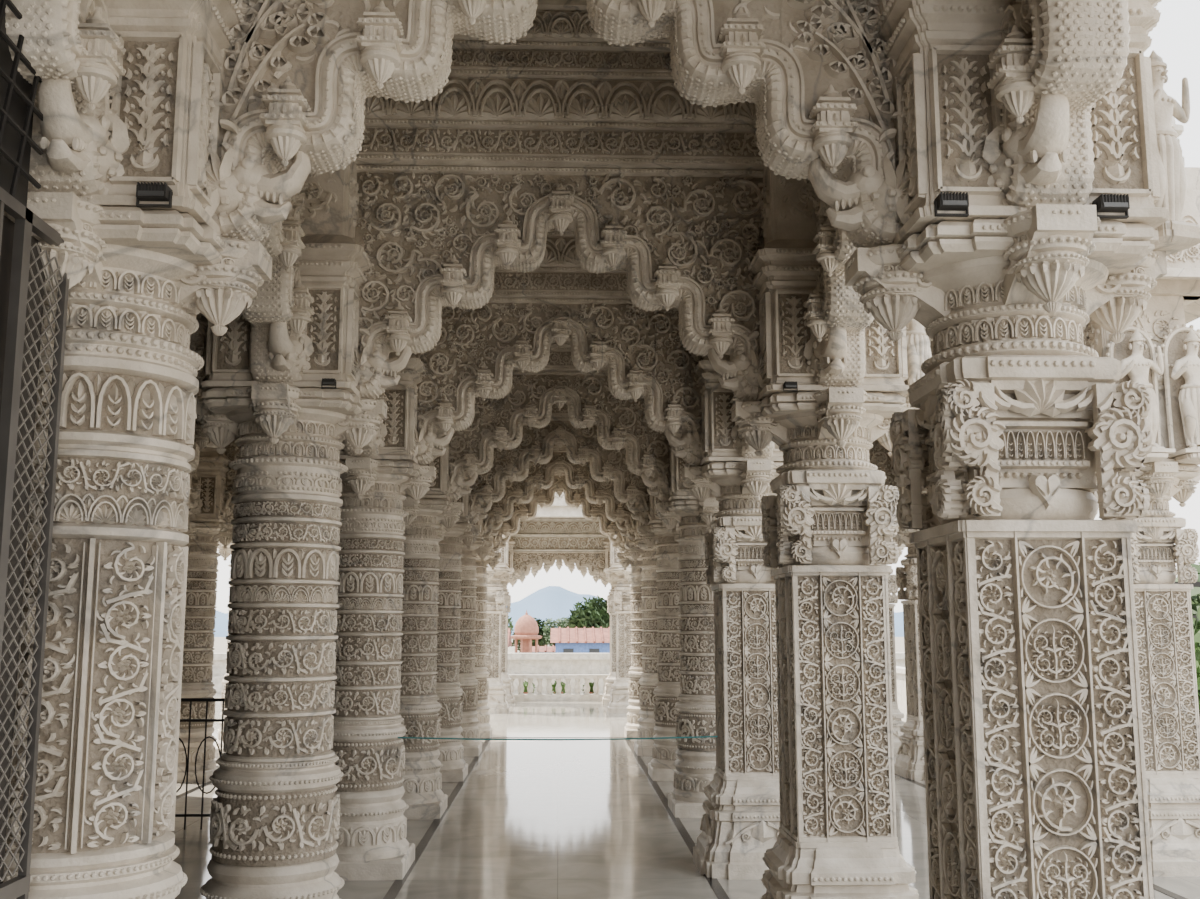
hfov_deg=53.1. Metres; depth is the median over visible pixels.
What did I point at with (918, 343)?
statue
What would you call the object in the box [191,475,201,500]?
pendant
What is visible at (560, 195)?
pendant
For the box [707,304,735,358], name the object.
pendant
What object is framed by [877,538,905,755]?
column
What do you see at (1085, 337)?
arch
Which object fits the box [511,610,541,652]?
domed pavilion
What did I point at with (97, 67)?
pendant
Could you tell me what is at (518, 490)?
pendant
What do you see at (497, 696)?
column
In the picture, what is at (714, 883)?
trim
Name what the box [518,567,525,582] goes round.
pendant
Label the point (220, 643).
ground
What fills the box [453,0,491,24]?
pendant
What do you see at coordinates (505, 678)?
column
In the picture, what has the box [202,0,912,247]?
arch
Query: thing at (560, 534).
trim
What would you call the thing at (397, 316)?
pendant
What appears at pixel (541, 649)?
house
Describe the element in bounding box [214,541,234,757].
column
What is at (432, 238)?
arch
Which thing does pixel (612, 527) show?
pendant
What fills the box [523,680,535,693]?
potted shrub
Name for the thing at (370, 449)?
arch
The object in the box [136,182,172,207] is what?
floodlight
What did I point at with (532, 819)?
floor
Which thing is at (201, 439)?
pendant
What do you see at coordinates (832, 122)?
pendant
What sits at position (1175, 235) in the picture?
statue
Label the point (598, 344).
pendant
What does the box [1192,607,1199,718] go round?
potted shrub
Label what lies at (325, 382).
floodlight
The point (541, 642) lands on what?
tree
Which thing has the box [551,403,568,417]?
trim
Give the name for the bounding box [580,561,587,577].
pendant
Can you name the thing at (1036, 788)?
column
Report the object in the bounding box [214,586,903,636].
hill
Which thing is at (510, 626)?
tree
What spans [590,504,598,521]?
pendant
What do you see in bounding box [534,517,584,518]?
trim
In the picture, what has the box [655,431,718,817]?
column
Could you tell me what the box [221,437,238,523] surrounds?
arch
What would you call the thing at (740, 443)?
arch
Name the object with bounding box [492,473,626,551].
arch
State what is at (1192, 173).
ceiling
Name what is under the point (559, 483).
pendant
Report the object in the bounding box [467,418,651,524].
arch
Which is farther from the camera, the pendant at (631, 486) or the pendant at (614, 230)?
the pendant at (631, 486)
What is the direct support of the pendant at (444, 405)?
attached to the arch at (476, 353)
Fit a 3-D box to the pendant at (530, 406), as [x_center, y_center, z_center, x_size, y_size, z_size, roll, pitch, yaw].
[-0.626,-0.316,10.822,0.134,0.274,0.134,0,-8,-2]
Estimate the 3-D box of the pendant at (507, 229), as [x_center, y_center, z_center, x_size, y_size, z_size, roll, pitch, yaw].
[-0.460,-1.030,5.977,0.134,0.274,0.134,0,-8,-2]
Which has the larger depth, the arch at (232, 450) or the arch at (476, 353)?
the arch at (232, 450)
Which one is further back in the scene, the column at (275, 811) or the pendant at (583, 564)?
the pendant at (583, 564)
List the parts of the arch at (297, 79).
spandrel panel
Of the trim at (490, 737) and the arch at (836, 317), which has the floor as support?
the trim at (490, 737)
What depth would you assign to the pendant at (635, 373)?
8.37 m
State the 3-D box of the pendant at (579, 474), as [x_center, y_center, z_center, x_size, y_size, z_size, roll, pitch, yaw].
[-0.262,0.402,15.684,0.134,0.274,0.134,0,-8,-2]
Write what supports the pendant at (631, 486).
attached to the arch at (582, 445)
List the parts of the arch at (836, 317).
spandrel panel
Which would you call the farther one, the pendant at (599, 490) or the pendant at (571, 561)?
the pendant at (571, 561)
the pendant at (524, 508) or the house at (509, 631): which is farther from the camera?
the house at (509, 631)
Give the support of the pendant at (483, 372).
attached to the arch at (476, 353)
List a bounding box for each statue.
[904,319,931,402]
[1106,324,1175,462]
[1149,50,1199,255]
[1161,323,1199,463]
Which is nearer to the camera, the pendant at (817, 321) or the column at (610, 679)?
the pendant at (817, 321)
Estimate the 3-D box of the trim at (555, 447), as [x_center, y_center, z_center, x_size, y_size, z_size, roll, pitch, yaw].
[-0.490,-0.541,14.703,2.660,0.762,2.450,0,-8,-2]
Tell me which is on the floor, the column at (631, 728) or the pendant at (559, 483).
the column at (631, 728)
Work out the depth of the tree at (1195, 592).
24.12 m
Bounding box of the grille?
[0,0,43,206]
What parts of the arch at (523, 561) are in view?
spandrel panel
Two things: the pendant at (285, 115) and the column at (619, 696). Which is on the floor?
the column at (619, 696)
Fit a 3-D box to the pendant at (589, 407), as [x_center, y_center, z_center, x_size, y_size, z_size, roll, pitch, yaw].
[-0.097,-0.313,10.839,0.134,0.274,0.134,0,-8,-2]
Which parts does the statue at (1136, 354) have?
crown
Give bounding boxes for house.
[508,628,511,646]
[532,645,554,652]
[550,627,609,652]
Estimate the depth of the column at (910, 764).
13.07 m
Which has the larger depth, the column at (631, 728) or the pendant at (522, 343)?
the column at (631, 728)
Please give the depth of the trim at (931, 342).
10.90 m
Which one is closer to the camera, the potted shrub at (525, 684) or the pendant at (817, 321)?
the pendant at (817, 321)
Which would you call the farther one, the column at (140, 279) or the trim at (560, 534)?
the trim at (560, 534)
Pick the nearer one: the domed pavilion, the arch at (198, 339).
the arch at (198, 339)
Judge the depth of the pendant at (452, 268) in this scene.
5.91 m
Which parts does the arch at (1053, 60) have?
spandrel panel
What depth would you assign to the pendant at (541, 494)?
18.05 m
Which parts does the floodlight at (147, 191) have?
lamp glass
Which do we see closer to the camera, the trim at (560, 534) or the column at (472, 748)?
the column at (472, 748)
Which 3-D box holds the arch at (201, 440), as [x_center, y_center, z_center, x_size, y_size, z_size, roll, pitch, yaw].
[-3.018,-0.108,10.798,2.374,1.245,0.310,0,-8,-2]
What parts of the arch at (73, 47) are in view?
spandrel panel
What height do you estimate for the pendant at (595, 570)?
0.369 m
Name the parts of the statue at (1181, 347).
crown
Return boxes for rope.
[398,736,717,739]
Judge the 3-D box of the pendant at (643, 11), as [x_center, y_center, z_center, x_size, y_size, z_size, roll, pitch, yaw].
[0.152,-1.385,3.572,0.134,0.274,0.134,0,-8,-2]
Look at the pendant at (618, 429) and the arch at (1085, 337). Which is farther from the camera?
the pendant at (618, 429)
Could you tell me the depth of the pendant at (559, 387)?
10.82 m
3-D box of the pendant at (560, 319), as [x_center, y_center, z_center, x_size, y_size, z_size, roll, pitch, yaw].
[-0.278,-0.845,8.434,0.134,0.274,0.134,0,-8,-2]
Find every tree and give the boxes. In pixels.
[508,616,513,632]
[511,618,552,652]
[542,617,568,645]
[566,595,611,627]
[1175,574,1199,614]
[1191,562,1199,573]
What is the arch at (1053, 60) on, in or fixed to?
on the column at (1036, 788)
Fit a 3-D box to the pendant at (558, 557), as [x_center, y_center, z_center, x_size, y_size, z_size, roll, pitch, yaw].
[-0.878,2.426,25.848,0.180,0.369,0.180,0,-8,-2]
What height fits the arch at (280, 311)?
1.245 m
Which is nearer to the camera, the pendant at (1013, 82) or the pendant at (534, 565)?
the pendant at (1013, 82)
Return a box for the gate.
[0,187,68,898]
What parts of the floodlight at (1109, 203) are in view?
lamp glass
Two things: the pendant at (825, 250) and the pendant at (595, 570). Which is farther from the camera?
the pendant at (595, 570)
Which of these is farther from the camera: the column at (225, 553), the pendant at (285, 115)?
the column at (225, 553)
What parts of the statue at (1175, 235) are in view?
crown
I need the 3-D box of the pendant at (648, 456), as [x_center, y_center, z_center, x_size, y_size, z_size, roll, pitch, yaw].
[0.433,0.130,10.792,0.134,0.274,0.134,0,-8,-2]
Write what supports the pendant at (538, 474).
attached to the arch at (540, 476)
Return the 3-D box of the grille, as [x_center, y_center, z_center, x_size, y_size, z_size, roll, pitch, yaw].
[-1.417,-1.162,2.464,0.052,0.982,1.442,0,-8,-2]
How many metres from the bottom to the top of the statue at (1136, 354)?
0.980 m
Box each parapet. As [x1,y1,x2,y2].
[211,653,904,693]
[896,666,905,702]
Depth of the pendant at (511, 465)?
13.18 m
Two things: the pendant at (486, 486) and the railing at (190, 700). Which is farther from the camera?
the pendant at (486, 486)
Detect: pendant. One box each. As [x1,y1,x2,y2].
[75,9,125,109]
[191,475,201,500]
[194,423,208,449]
[259,76,311,166]
[278,212,305,270]
[288,279,314,337]
[355,1,404,88]
[375,392,388,408]
[383,302,412,355]
[435,396,454,434]
[439,255,466,308]
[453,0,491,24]
[463,448,477,477]
[474,363,493,400]
[481,481,492,505]
[493,422,507,451]
[493,503,502,523]
[494,216,520,268]
[502,521,510,537]
[505,459,517,483]
[513,334,531,372]
[514,486,523,505]
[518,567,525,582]
[520,504,528,521]
[523,399,537,429]
[530,441,541,465]
[530,561,538,577]
[534,470,543,489]
[538,491,545,508]
[543,558,550,572]
[548,183,573,235]
[551,310,569,347]
[553,381,566,409]
[554,426,565,449]
[555,457,564,476]
[555,479,563,496]
[555,554,562,570]
[567,557,575,573]
[573,491,581,508]
[575,470,584,489]
[578,441,589,465]
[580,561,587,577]
[582,400,596,429]
[589,335,607,372]
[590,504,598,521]
[592,567,599,582]
[595,486,604,505]
[601,217,627,269]
[602,460,613,483]
[608,521,616,537]
[611,422,625,452]
[616,504,625,524]
[626,364,645,401]
[626,481,637,505]
[632,0,670,27]
[641,449,655,478]
[653,257,680,310]
[664,398,683,435]
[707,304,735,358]
[717,7,765,94]
[730,395,742,411]
[803,284,827,341]
[807,84,858,173]
[813,218,838,276]
[987,25,1034,123]
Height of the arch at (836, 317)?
1.245 m
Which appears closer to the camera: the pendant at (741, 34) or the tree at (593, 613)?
the pendant at (741, 34)
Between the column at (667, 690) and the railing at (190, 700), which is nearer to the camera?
the railing at (190, 700)
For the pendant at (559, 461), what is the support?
attached to the arch at (540, 476)
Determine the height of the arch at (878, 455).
1.245 m
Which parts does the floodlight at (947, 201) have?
lamp glass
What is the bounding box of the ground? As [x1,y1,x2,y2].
[213,637,904,652]
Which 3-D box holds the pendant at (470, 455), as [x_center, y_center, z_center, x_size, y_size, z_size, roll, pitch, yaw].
[-1.156,0.122,10.739,0.134,0.274,0.134,0,-8,-2]
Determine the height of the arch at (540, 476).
1.245 m
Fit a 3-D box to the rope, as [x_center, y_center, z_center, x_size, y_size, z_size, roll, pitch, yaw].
[-0.276,1.914,7.951,2.120,0.027,0.009,0,-8,-2]
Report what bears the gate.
attached to the column at (140, 279)
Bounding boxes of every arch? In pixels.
[5,0,129,198]
[186,468,202,519]
[188,387,217,471]
[189,313,209,390]
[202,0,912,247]
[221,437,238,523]
[241,169,314,383]
[343,392,388,456]
[351,165,766,401]
[412,298,705,466]
[446,371,672,501]
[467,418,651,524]
[481,450,636,539]
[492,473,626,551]
[508,551,609,582]
[730,395,773,458]
[803,176,873,387]
[869,439,898,490]
[906,323,1088,346]
[982,0,1129,209]
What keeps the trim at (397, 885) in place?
on the floor
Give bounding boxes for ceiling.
[355,0,764,169]
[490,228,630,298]
[1185,167,1199,189]
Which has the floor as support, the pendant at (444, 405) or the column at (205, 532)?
the column at (205, 532)
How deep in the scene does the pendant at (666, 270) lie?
5.94 m
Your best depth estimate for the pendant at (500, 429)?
10.75 m
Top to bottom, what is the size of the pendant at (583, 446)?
0.274 m
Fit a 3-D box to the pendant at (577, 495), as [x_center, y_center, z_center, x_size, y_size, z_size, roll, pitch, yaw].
[-0.345,0.759,18.107,0.134,0.274,0.134,0,-8,-2]
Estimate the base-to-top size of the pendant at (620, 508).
0.274 m
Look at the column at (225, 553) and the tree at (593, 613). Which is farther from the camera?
the tree at (593, 613)
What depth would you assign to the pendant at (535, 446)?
13.22 m
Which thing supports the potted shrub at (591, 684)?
on the floor
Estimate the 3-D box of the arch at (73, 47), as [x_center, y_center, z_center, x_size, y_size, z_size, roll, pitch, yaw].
[-1.368,-1.346,2.402,0.310,1.245,2.195,0,-8,-2]
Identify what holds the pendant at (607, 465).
attached to the arch at (582, 445)
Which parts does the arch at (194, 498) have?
spandrel panel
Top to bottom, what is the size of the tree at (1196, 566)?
7.406 m
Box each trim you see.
[176,781,211,798]
[383,738,490,898]
[490,737,623,737]
[511,492,606,551]
[513,341,607,371]
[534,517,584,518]
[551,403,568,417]
[553,444,565,449]
[624,737,728,898]
[894,773,1186,898]
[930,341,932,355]
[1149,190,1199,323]
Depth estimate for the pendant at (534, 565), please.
25.76 m
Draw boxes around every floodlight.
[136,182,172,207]
[321,378,335,387]
[783,381,797,390]
[934,192,968,216]
[1092,194,1129,218]
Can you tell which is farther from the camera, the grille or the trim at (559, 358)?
the trim at (559, 358)
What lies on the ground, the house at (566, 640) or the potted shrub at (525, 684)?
the house at (566, 640)
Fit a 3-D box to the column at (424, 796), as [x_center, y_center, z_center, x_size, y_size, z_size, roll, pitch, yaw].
[-1.695,1.222,10.685,0.928,3.900,0.928,-2,-9,14]
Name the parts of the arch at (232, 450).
spandrel panel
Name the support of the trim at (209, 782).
on the floor
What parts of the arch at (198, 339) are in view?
spandrel panel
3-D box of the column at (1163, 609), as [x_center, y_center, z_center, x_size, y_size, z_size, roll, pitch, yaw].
[3.805,0.892,8.444,0.928,3.900,0.928,-2,-9,14]
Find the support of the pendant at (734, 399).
attached to the arch at (740, 443)
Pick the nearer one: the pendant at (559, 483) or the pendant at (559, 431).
the pendant at (559, 431)
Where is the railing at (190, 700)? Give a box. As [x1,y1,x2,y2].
[175,698,224,829]
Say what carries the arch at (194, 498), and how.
on the column
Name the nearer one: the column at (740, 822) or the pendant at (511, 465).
the column at (740, 822)
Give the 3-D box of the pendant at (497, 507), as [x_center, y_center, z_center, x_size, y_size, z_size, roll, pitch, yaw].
[-1.322,0.837,15.584,0.134,0.274,0.134,0,-8,-2]
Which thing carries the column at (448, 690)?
on the floor
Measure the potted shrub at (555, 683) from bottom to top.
0.408 m
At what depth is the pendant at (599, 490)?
15.63 m
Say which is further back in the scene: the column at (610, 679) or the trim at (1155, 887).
the column at (610, 679)
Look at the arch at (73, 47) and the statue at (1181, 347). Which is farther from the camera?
the statue at (1181, 347)
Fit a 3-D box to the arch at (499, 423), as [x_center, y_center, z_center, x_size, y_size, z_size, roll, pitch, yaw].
[-0.364,-0.095,10.887,2.383,1.245,0.310,0,-8,-2]
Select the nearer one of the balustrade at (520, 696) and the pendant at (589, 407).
the pendant at (589, 407)
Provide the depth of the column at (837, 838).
5.68 m
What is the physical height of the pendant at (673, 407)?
0.274 m
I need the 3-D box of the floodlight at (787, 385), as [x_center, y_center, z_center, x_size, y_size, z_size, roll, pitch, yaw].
[0.902,-0.297,5.683,0.068,0.043,0.046,0,-8,-2]
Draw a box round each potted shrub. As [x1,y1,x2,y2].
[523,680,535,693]
[551,680,565,693]
[581,682,593,693]
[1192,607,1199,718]
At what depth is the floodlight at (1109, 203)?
3.25 m
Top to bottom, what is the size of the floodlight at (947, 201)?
0.057 m
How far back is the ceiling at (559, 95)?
5.97 m
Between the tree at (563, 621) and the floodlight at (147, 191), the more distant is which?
the tree at (563, 621)
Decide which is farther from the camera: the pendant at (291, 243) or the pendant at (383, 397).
the pendant at (383, 397)
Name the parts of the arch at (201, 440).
spandrel panel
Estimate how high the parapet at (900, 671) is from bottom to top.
0.720 m
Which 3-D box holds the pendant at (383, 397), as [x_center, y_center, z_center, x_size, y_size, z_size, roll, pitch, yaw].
[-1.470,-0.291,7.939,0.134,0.274,0.123,0,-8,-2]
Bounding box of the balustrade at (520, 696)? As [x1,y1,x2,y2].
[509,674,608,700]
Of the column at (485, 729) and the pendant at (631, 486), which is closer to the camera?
the pendant at (631, 486)
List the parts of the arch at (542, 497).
spandrel panel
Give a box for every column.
[3,0,271,898]
[177,446,234,782]
[196,159,386,898]
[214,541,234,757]
[330,352,436,879]
[398,430,463,818]
[435,474,480,781]
[458,501,492,756]
[474,536,501,737]
[485,535,513,713]
[500,535,517,703]
[601,536,617,703]
[604,535,631,712]
[616,537,642,737]
[625,502,658,755]
[637,474,680,780]
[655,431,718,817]
[682,354,782,879]
[731,165,919,898]
[845,0,1169,898]
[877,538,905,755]
[892,486,924,779]
[1086,296,1199,876]
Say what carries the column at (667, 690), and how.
on the floor
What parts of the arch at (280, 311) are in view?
spandrel panel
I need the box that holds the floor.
[171,693,1199,898]
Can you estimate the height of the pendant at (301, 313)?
0.274 m
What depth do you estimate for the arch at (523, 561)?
25.81 m
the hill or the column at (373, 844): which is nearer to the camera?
the column at (373, 844)
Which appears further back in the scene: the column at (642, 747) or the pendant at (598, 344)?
the column at (642, 747)
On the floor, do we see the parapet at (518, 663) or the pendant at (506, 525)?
the parapet at (518, 663)
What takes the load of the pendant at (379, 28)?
attached to the arch at (297, 79)
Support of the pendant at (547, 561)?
attached to the arch at (523, 561)
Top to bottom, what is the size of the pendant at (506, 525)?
0.274 m
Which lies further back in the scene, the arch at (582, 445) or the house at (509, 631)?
the house at (509, 631)

